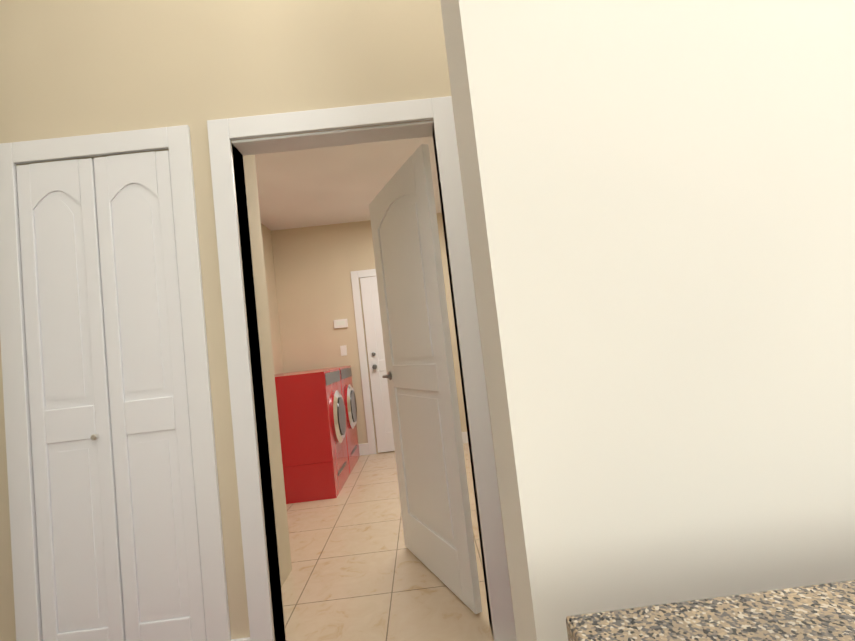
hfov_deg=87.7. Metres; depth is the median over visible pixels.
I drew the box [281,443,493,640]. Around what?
floor
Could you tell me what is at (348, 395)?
laundry machine
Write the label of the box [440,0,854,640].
wall
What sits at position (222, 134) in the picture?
door frame
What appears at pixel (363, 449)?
baseboard
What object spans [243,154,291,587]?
wall
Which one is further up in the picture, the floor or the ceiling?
the ceiling
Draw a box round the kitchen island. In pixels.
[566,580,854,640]
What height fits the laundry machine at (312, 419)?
1.050 m
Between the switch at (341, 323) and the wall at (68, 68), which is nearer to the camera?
the wall at (68, 68)
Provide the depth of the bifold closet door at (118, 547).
1.74 m
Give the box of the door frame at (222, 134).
[207,96,516,640]
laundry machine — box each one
[274,365,359,472]
[275,368,349,503]
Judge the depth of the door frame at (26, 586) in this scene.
1.74 m
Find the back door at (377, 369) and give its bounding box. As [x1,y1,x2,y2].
[360,276,394,452]
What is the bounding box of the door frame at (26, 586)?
[0,125,230,640]
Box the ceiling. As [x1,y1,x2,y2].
[255,136,441,230]
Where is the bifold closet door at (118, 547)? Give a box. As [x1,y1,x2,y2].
[16,150,206,640]
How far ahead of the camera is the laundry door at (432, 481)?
2.18 m
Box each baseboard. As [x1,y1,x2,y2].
[359,443,368,455]
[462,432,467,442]
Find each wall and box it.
[0,0,511,640]
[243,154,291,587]
[261,223,283,373]
[271,213,466,452]
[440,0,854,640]
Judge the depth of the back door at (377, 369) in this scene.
5.21 m
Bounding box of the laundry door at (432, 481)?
[369,144,481,613]
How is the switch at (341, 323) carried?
attached to the wall at (314, 266)
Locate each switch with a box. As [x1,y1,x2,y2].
[333,319,347,328]
[340,345,346,355]
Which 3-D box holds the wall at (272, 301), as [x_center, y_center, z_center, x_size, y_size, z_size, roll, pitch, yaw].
[-1.773,0.087,3.914,0.120,3.000,2.670,-6,-4,-1]
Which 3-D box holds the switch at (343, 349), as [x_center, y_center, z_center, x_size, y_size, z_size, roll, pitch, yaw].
[-0.988,0.355,5.242,0.070,0.120,0.007,-6,-4,-1]
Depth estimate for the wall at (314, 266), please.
5.28 m

